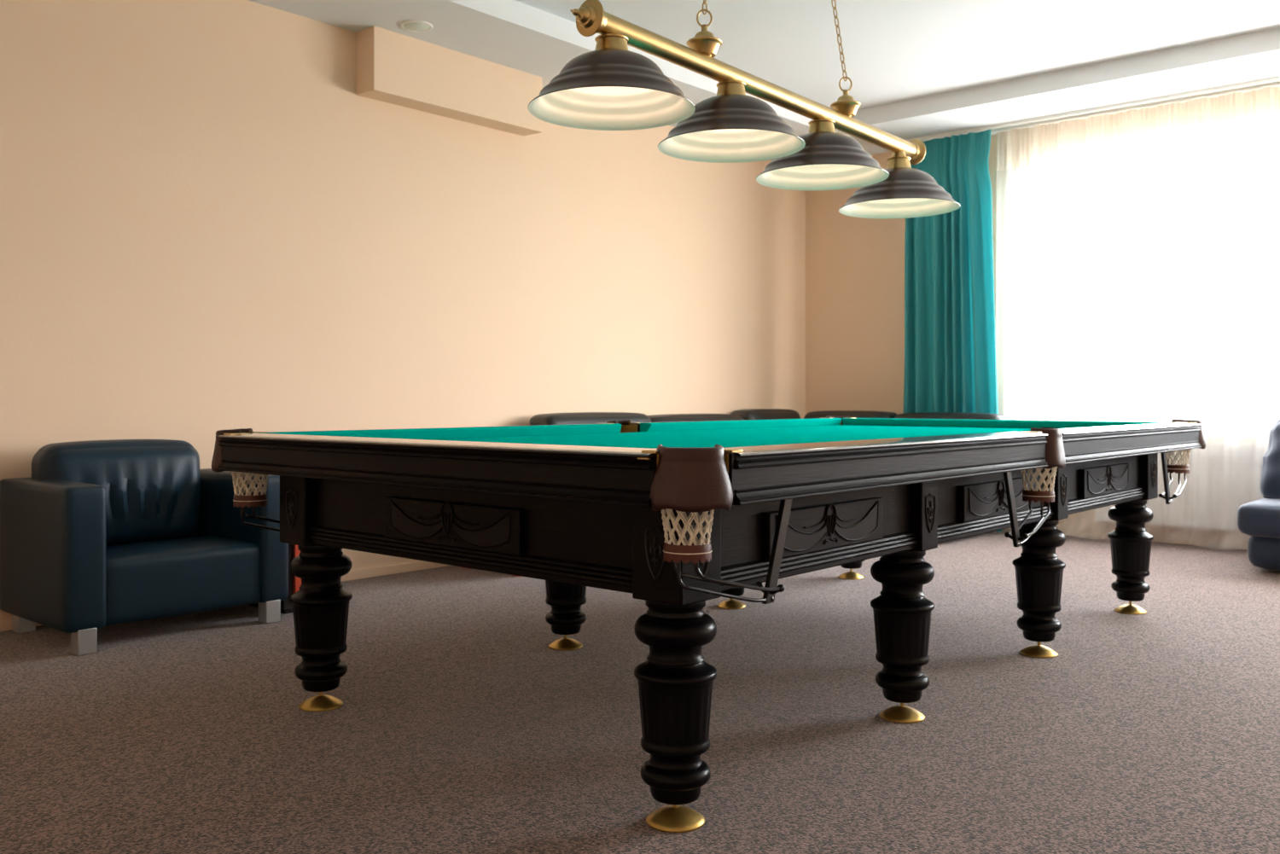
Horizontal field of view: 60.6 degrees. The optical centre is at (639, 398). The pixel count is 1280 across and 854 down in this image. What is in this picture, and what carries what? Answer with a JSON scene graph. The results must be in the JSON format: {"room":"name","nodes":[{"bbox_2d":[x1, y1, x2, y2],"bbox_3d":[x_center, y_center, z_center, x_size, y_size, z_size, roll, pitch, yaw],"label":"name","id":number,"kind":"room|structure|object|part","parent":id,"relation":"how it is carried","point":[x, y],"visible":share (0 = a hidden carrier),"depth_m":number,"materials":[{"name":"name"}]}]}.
{"room":"games hall","nodes":[
{"label":"games hall","id":0,"kind":"room"},
{"bbox_2d":[0,0,805,619],"bbox_3d":[-1.601,-0.550,5.791,0.200,3.000,9.220,0,0,41],"label":"wall","id":1,"kind":"structure","parent":0,"point":[206,227],"depth_m":5.58,"materials":[{"name":"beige paint"}]},
{"bbox_2d":[0,560,450,631],"bbox_3d":[-1.522,0.925,5.721,0.012,0.050,8.820,0,0,41],"label":"baseboard","id":2,"kind":"structure","parent":1,"relation":"attached to","point":[5,624],"depth_m":5.86,"materials":[{"name":"pink paint"}]},
{"bbox_2d":[356,25,541,136],"bbox_3d":[-1.058,-1.775,6.183,0.205,0.350,1.205,0,0,41],"label":"soffit","id":3,"kind":"object","parent":1,"relation":"attached to","point":[392,67],"depth_m":6.02,"materials":[{"name":"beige paint"}]},
{"bbox_2d":[0,529,1279,853],"bbox_3d":[0.947,1.050,3.574,6.955,0.200,9.220,0,0,41],"label":"floor","id":4,"kind":"structure","parent":0,"point":[458,728],"depth_m":3.17,"materials":[{"name":"brown carpet"}]},
{"bbox_2d":[0,439,288,655],"bbox_3d":[-2.059,0.561,4.579,0.684,0.778,0.926,0,0,41],"label":"armchair","id":5,"kind":"object","parent":4,"relation":"on","point":[100,534],"visible":0.98,"depth_m":4.39,"materials":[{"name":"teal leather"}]},
{"bbox_3d":[-2.516,0.902,4.473,0.068,0.095,0.068,0,0,41],"label":"leg","id":6,"kind":"part","parent":5,"relation":"part of","materials":[{"name":"silver metal"}]},
{"bbox_3d":[-2.310,0.595,4.291,0.684,0.548,0.162,0,0,41],"label":"arm","id":7,"kind":"part","parent":5,"relation":"part of","materials":[{"name":"teal leather"}]},
{"bbox_3d":[-2.079,0.902,4.092,0.068,0.095,0.068,0,0,41],"label":"leg","id":8,"kind":"part","parent":5,"relation":"part of","materials":[{"name":"silver metal"}]},
{"bbox_2d":[31,439,200,546],"bbox_3d":[-2.194,0.402,4.616,0.279,0.459,0.660,0,0,41],"label":"cushion","id":9,"kind":"object","parent":5,"relation":"on","point":[153,486],"depth_m":4.56,"materials":[{"name":"teal leather"}]},
{"bbox_2d":[104,535,260,626],"bbox_3d":[-1.979,0.739,4.529,0.466,0.281,0.670,0,0,41],"label":"seat cushion","id":10,"kind":"object","parent":5,"relation":"on","point":[148,578],"depth_m":4.39,"materials":[{"name":"teal leather"}]},
{"bbox_3d":[-2.249,0.590,4.764,0.140,0.480,0.650,0,0,41],"label":"frame","id":11,"kind":"part","parent":5,"relation":"part of","materials":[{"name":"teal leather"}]},
{"bbox_3d":[-1.801,0.595,4.876,0.684,0.548,0.139,0,0,41],"label":"arm","id":12,"kind":"part","parent":5,"relation":"part of","materials":[{"name":"teal leather"}]},
{"bbox_3d":[-1.580,0.902,4.665,0.068,0.095,0.068,0,0,41],"label":"leg","id":13,"kind":"part","parent":5,"relation":"part of","materials":[{"name":"silver metal"}]},
{"bbox_2d":[248,543,301,614],"bbox_3d":[-1.669,0.785,5.067,0.538,0.330,0.260,0,0,41],"label":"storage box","id":14,"kind":"object","parent":4,"relation":"on","point":[294,583],"visible":0.02,"depth_m":4.83,"materials":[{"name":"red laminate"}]},
{"bbox_3d":[-1.460,0.760,4.913,0.020,0.280,0.210,0,0,41],"label":"panel","id":15,"kind":"part","parent":14,"relation":"part of","materials":[{"name":"orange paint"}]},
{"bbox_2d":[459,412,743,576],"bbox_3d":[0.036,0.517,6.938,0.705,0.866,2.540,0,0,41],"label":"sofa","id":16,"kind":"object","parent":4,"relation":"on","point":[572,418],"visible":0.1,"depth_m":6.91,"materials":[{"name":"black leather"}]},
{"bbox_2d":[529,412,651,425],"bbox_3d":[-0.266,0.309,6.862,0.302,0.450,0.950,0,0,41],"label":"cushion","id":17,"kind":"object","parent":16,"relation":"on","point":[572,418],"depth_m":6.70,"materials":[{"name":"black leather"}]},
{"bbox_2d":[647,413,743,422],"bbox_3d":[0.394,0.319,7.620,0.302,0.430,1.040,0,0,41],"label":"cushion","id":18,"kind":"object","parent":16,"relation":"on","point":[668,417],"depth_m":7.51,"materials":[{"name":"black leather"}]},
{"bbox_2d":[211,415,1205,832],"bbox_3d":[0.601,0.521,4.135,1.973,0.858,3.737,0,0,41],"label":"table","id":19,"kind":"object","parent":4,"relation":"on","point":[677,517],"visible":1,"depth_m":2.95,"materials":[{"name":"brown wood"}]},
{"bbox_3d":[-1.220,0.108,3.313,0.038,0.008,0.065,0,0,41],"label":"plate","id":20,"kind":"part","parent":19,"relation":"part of","materials":[{"name":"gold metal"}]},
{"bbox_3d":[-1.142,0.376,3.468,0.040,0.141,0.286,0,0,41],"label":"ball return rod","id":21,"kind":"part","parent":19,"relation":"part of","materials":[{"name":"black paint"}]},
{"bbox_3d":[-1.159,0.362,3.497,0.017,0.114,0.266,0,0,35],"label":"ball return rod","id":22,"kind":"part","parent":19,"relation":"part of","materials":[{"name":"black paint"}]},
{"bbox_3d":[-1.116,0.362,3.459,0.018,0.114,0.267,0,0,34],"label":"ball return rod","id":23,"kind":"part","parent":19,"relation":"part of","materials":[{"name":"black paint"}]},
{"bbox_3d":[-0.987,0.667,3.387,0.187,0.458,0.187,0,0,41],"label":"leg","id":24,"kind":"part","parent":19,"relation":"part of","materials":[{"name":"brown wood"}]},
{"bbox_3d":[-0.619,0.199,2.733,1.702,0.031,0.020,0,0,41],"label":"moulding","id":25,"kind":"part","parent":19,"relation":"part of","materials":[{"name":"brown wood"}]},
{"bbox_3d":[-0.618,0.128,2.735,1.702,0.029,0.016,0,0,41],"label":"moulding","id":26,"kind":"part","parent":19,"relation":"part of","materials":[{"name":"brown wood"}]},
{"bbox_3d":[-0.572,0.161,2.787,1.710,0.103,0.137,0,0,41],"label":"rail","id":27,"kind":"part","parent":19,"relation":"part of","materials":[{"name":"brown wood"}]},
{"bbox_2d":[265,423,621,439],"bbox_3d":[-0.620,0.124,4.011,0.049,0.041,1.650,0,0,41],"label":"cushion","id":28,"kind":"object","parent":19,"relation":"on","point":[544,430],"depth_m":4.01,"materials":[{"name":"teal fabric"}]},
{"bbox_2d":[255,432,657,448],"bbox_3d":[-0.540,0.124,2.824,1.702,0.041,0.049,0,0,41],"label":"cushion","id":29,"kind":"object","parent":19,"relation":"on","point":[255,433],"depth_m":2.69,"materials":[{"name":"teal fabric"}]},
{"bbox_3d":[-0.487,0.325,2.885,1.310,0.224,0.051,0,0,41],"label":"apron panel","id":30,"kind":"part","parent":19,"relation":"part of","materials":[{"name":"brown wood"}]},
{"bbox_3d":[-0.284,0.667,4.195,0.187,0.458,0.187,0,0,41],"label":"leg","id":31,"kind":"part","parent":19,"relation":"part of","materials":[{"name":"brown wood"}]},
{"bbox_3d":[0.038,0.108,2.218,0.038,0.008,0.065,0,0,41],"label":"plate","id":32,"kind":"part","parent":19,"relation":"part of","materials":[{"name":"gold metal"}]},
{"bbox_3d":[0.080,0.667,2.459,0.187,0.458,0.187,0,0,41],"label":"leg","id":33,"kind":"part","parent":19,"relation":"part of","materials":[{"name":"brown wood"}]},
{"bbox_3d":[0.169,0.362,2.342,0.267,0.114,0.018,0,0,-42],"label":"ball return rod","id":34,"kind":"part","parent":19,"relation":"part of","materials":[{"name":"black paint"}]},
{"bbox_3d":[0.183,0.376,2.315,0.288,0.141,0.017,0,0,-43],"label":"ball return rod","id":35,"kind":"part","parent":19,"relation":"part of","materials":[{"name":"black paint"}]},
{"bbox_3d":[0.174,0.108,2.249,0.065,0.008,0.038,0,0,41],"label":"plate","id":36,"kind":"part","parent":19,"relation":"part of","materials":[{"name":"gold metal"}]},
{"bbox_3d":[0.419,0.667,5.003,0.187,0.458,0.187,0,0,41],"label":"leg","id":37,"kind":"part","parent":19,"relation":"part of","materials":[{"name":"brown wood"}]},
{"bbox_3d":[0.212,0.362,2.304,0.266,0.114,0.017,0,0,-43],"label":"ball return rod","id":38,"kind":"part","parent":19,"relation":"part of","materials":[{"name":"black paint"}]},
{"bbox_2d":[640,418,842,431],"bbox_3d":[0.555,0.124,5.362,0.049,0.041,1.650,0,0,41],"label":"cushion","id":39,"kind":"object","parent":19,"relation":"on","point":[712,425],"depth_m":5.22,"materials":[{"name":"teal fabric"}]},
{"bbox_3d":[0.469,0.325,2.830,0.051,0.224,0.967,0,0,41],"label":"apron panel","id":40,"kind":"part","parent":19,"relation":"part of","materials":[{"name":"brown wood"}]},
{"bbox_3d":[1.122,0.667,5.811,0.187,0.458,0.187,0,0,41],"label":"leg","id":41,"kind":"part","parent":19,"relation":"part of","materials":[{"name":"brown wood"}]},
{"bbox_2d":[722,430,1011,448],"bbox_3d":[0.646,0.124,2.909,0.049,0.041,1.650,0,0,41],"label":"cushion","id":42,"kind":"object","parent":19,"relation":"on","point":[1009,431],"depth_m":2.74,"materials":[{"name":"teal fabric"}]},
{"bbox_3d":[0.683,0.161,2.878,0.137,0.103,1.674,0,0,41],"label":"rail","id":43,"kind":"part","parent":19,"relation":"part of","materials":[{"name":"brown wood"}]},
{"bbox_3d":[0.737,0.199,2.831,0.020,0.031,1.650,0,0,41],"label":"moulding","id":44,"kind":"part","parent":19,"relation":"part of","materials":[{"name":"brown wood"}]},
{"bbox_3d":[0.735,0.128,2.832,0.016,0.029,1.650,0,0,41],"label":"moulding","id":45,"kind":"part","parent":19,"relation":"part of","materials":[{"name":"brown wood"}]},
{"bbox_3d":[0.783,0.667,3.267,0.187,0.458,0.187,0,0,41],"label":"leg","id":46,"kind":"part","parent":19,"relation":"part of","materials":[{"name":"brown wood"}]},
{"bbox_3d":[1.172,0.325,3.638,0.051,0.224,0.967,0,0,41],"label":"apron panel","id":47,"kind":"part","parent":19,"relation":"part of","materials":[{"name":"brown wood"}]},
{"bbox_2d":[842,418,1162,428],"bbox_3d":[1.742,0.124,5.447,1.702,0.041,0.049,0,0,41],"label":"cushion","id":48,"kind":"object","parent":19,"relation":"on","point":[850,421],"depth_m":5.46,"materials":[{"name":"teal fabric"}]},
{"bbox_3d":[1.202,0.362,3.454,0.018,0.114,0.267,0,0,34],"label":"ball return rod","id":49,"kind":"part","parent":19,"relation":"part of","materials":[{"name":"black paint"}]},
{"bbox_3d":[1.235,0.108,3.468,0.065,0.008,0.038,0,0,41],"label":"plate","id":50,"kind":"part","parent":19,"relation":"part of","materials":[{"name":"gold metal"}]},
{"bbox_3d":[1.231,0.376,3.443,0.017,0.141,0.288,0,0,35],"label":"ball return rod","id":51,"kind":"part","parent":19,"relation":"part of","materials":[{"name":"black paint"}]},
{"bbox_3d":[1.486,0.667,4.075,0.187,0.458,0.187,0,0,41],"label":"leg","id":52,"kind":"part","parent":19,"relation":"part of","materials":[{"name":"brown wood"}]},
{"bbox_3d":[1.245,0.362,3.416,0.017,0.114,0.266,0,0,35],"label":"ball return rod","id":53,"kind":"part","parent":19,"relation":"part of","materials":[{"name":"black paint"}]},
{"bbox_2d":[1021,422,1168,431],"bbox_3d":[1.822,0.124,4.260,0.049,0.041,1.650,0,0,41],"label":"cushion","id":54,"kind":"object","parent":19,"relation":"on","point":[1158,422],"depth_m":4.19,"materials":[{"name":"teal fabric"}]},
{"bbox_3d":[1.875,0.325,4.446,0.051,0.224,0.967,0,0,41],"label":"apron panel","id":55,"kind":"part","parent":19,"relation":"part of","materials":[{"name":"brown wood"}]},
{"bbox_3d":[2.188,0.667,4.883,0.187,0.458,0.187,0,0,41],"label":"leg","id":56,"kind":"part","parent":19,"relation":"part of","materials":[{"name":"brown wood"}]},
{"bbox_3d":[1.858,0.161,4.228,0.137,0.103,1.674,0,0,41],"label":"rail","id":57,"kind":"part","parent":19,"relation":"part of","materials":[{"name":"brown wood"}]},
{"bbox_3d":[1.910,0.128,4.183,0.016,0.029,1.650,0,0,41],"label":"moulding","id":58,"kind":"part","parent":19,"relation":"part of","materials":[{"name":"brown wood"}]},
{"bbox_3d":[1.912,0.199,4.181,0.020,0.031,1.650,0,0,41],"label":"moulding","id":59,"kind":"part","parent":19,"relation":"part of","materials":[{"name":"brown wood"}]},
{"bbox_3d":[2.317,0.362,4.811,0.018,0.114,0.267,0,0,34],"label":"ball return rod","id":60,"kind":"part","parent":19,"relation":"part of","materials":[{"name":"black paint"}]},
{"bbox_3d":[2.346,0.376,4.801,0.017,0.141,0.288,0,0,35],"label":"ball return rod","id":61,"kind":"part","parent":19,"relation":"part of","materials":[{"name":"black paint"}]},
{"bbox_3d":[2.360,0.362,4.774,0.017,0.114,0.266,0,0,35],"label":"ball return rod","id":62,"kind":"part","parent":19,"relation":"part of","materials":[{"name":"black paint"}]},
{"bbox_2d":[730,408,1008,419],"bbox_3d":[1.599,0.498,7.871,1.891,0.843,0.780,0,0,41],"label":"sofa","id":63,"kind":"object","parent":4,"relation":"on","point":[753,414],"visible":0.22,"depth_m":8.10,"materials":[{"name":"black leather"}]},
{"bbox_2d":[730,408,800,419],"bbox_3d":[1.000,0.305,8.393,0.302,0.457,0.720,0,0,41],"label":"cushion","id":64,"kind":"object","parent":63,"relation":"on","point":[753,414],"depth_m":8.26,"materials":[{"name":"black leather"}]},
{"bbox_2d":[803,410,897,418],"bbox_3d":[1.558,0.311,8.212,0.740,0.446,0.302,0,0,41],"label":"cushion","id":65,"kind":"object","parent":63,"relation":"on","point":[858,414],"depth_m":8.14,"materials":[{"name":"black leather"}]},
{"bbox_2d":[894,412,1008,419],"bbox_3d":[2.158,0.315,7.690,0.810,0.438,0.302,0,0,41],"label":"cushion","id":66,"kind":"object","parent":63,"relation":"on","point":[923,415],"depth_m":7.62,"materials":[{"name":"black leather"}]},
{"bbox_2d":[1237,418,1279,570],"bbox_3d":[4.137,0.502,5.699,1.717,0.855,0.851,0,0,41],"label":"armchair","id":67,"kind":"object","parent":4,"relation":"on","point":[1259,519],"visible":1,"depth_m":5.92,"materials":[{"name":"blue leather"}]},
{"bbox_2d":[1237,497,1279,538],"bbox_3d":[4.116,0.655,5.675,1.714,0.220,0.780,0,0,41],"label":"seat cushion","id":68,"kind":"object","parent":67,"relation":"on","point":[1260,518],"depth_m":5.88,"materials":[{"name":"blue leather"}]},
{"bbox_2d":[1259,418,1279,499],"bbox_3d":[3.916,0.333,6.078,0.800,0.515,0.415,0,0,41],"label":"cushion","id":69,"kind":"object","parent":67,"relation":"on","point":[1270,477],"depth_m":6.20,"materials":[{"name":"blue leather"}]},
{"bbox_2d":[248,0,1279,154],"bbox_3d":[0.947,-2.065,3.574,6.955,0.270,9.220,0,0,41],"label":"ceiling","id":70,"kind":"structure","parent":0,"point":[916,68],"depth_m":6.19,"materials":[{"name":"white paint"}]},
{"bbox_2d":[399,19,433,32],"bbox_3d":[-1.156,-1.923,5.659,0.170,0.016,0.170,0,0,41],"label":"recessed light","id":71,"kind":"object","parent":70,"relation":"in","point":[415,26],"visible":1,"depth_m":5.64,"materials":[{"name":"white plastic"}]},
{"bbox_2d":[527,0,960,218],"bbox_3d":[0.535,-1.453,4.186,0.530,1.205,2.433,0,0,41],"label":"pendant lamp","id":72,"kind":"object","parent":70,"relation":"hanging from","point":[611,86],"visible":1,"depth_m":3.91,"materials":[{"name":"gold metal"}]},
{"bbox_3d":[-0.090,-1.002,3.468,0.530,0.174,0.530,0,0,41],"label":"lamp shade","id":73,"kind":"part","parent":72,"relation":"part of","materials":[{"name":"brown metal"}]},
{"bbox_3d":[0.239,-1.700,3.846,0.021,0.712,0.059,0,0,41],"label":"chain","id":74,"kind":"part","parent":72,"relation":"part of","materials":[{"name":"gold metal"}]},
{"bbox_3d":[0.329,-0.996,3.950,0.530,0.174,0.530,0,0,41],"label":"lamp shade","id":75,"kind":"part","parent":72,"relation":"part of","materials":[{"name":"brown metal"}]},
{"bbox_3d":[0.733,-0.977,4.414,0.530,0.174,0.530,0,0,41],"label":"lamp shade","id":76,"kind":"part","parent":72,"relation":"part of","materials":[{"name":"brown metal"}]},
{"bbox_3d":[0.780,-1.689,4.468,0.021,0.734,0.244,0,0,41],"label":"chain","id":77,"kind":"part","parent":72,"relation":"part of","materials":[{"name":"gold metal"}]},
{"bbox_3d":[1.159,-0.938,4.904,0.530,0.174,0.530,0,0,41],"label":"lamp shade","id":78,"kind":"part","parent":72,"relation":"part of","materials":[{"name":"brown metal"}]},
{"bbox_2d":[905,75,1279,141],"bbox_3d":[4.072,-1.919,6.416,5.670,0.022,0.150,0,0,41],"label":"rail","id":79,"kind":"object","parent":70,"relation":"attached to","point":[1273,81],"visible":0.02,"depth_m":7.19,"materials":[{"name":"white plastic"}]},
{"bbox_2d":[903,129,1001,532],"bbox_3d":[2.246,-0.485,7.915,0.778,2.830,0.110,0,0,41],"label":"curtain","id":80,"kind":"object","parent":79,"relation":"hanging from","point":[951,363],"visible":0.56,"depth_m":7.90,"materials":[{"name":"fabric"}]},
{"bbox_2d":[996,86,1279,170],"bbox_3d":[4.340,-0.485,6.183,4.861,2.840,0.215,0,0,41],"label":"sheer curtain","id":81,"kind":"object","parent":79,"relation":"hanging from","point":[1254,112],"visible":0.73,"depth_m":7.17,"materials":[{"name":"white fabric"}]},
{"bbox_2d":[805,133,1275,549],"bbox_3d":[3.907,-0.550,6.977,6.555,3.000,0.200,0,0,41],"label":"wall","id":82,"kind":"structure","parent":0,"point":[855,266],"depth_m":8.65,"materials":[{"name":"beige paint"}]},
{"bbox_2d":[1009,131,1279,429],"bbox_3d":[4.410,-0.792,6.439,4.550,1.955,0.210,0,0,41],"label":"window","id":83,"kind":"structure","parent":82,"relation":"in","point":[1243,416],"depth_m":7.51,"materials":[{"name":"white plastic"}]},
{"bbox_3d":[4.366,0.168,6.442,4.480,0.035,0.155,0,0,41],"label":"sill","id":84,"kind":"part","parent":83,"relation":"part of","materials":[{"name":"white plastic"}]},
{"bbox_2d":[1095,442,1268,530],"bbox_3d":[3.984,0.551,6.718,2.300,0.557,0.081,0,0,41],"label":"sheer curtain","id":85,"kind":"object","parent":82,"relation":"attached to","point":[1223,477],"visible":0.49,"depth_m":6.96,"materials":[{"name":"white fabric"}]},
{"bbox_3d":[3.983,0.555,6.718,2.292,0.530,0.050,0,0,41],"label":"panel","id":86,"kind":"part","parent":85,"relation":"part of","materials":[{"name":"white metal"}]}
]}

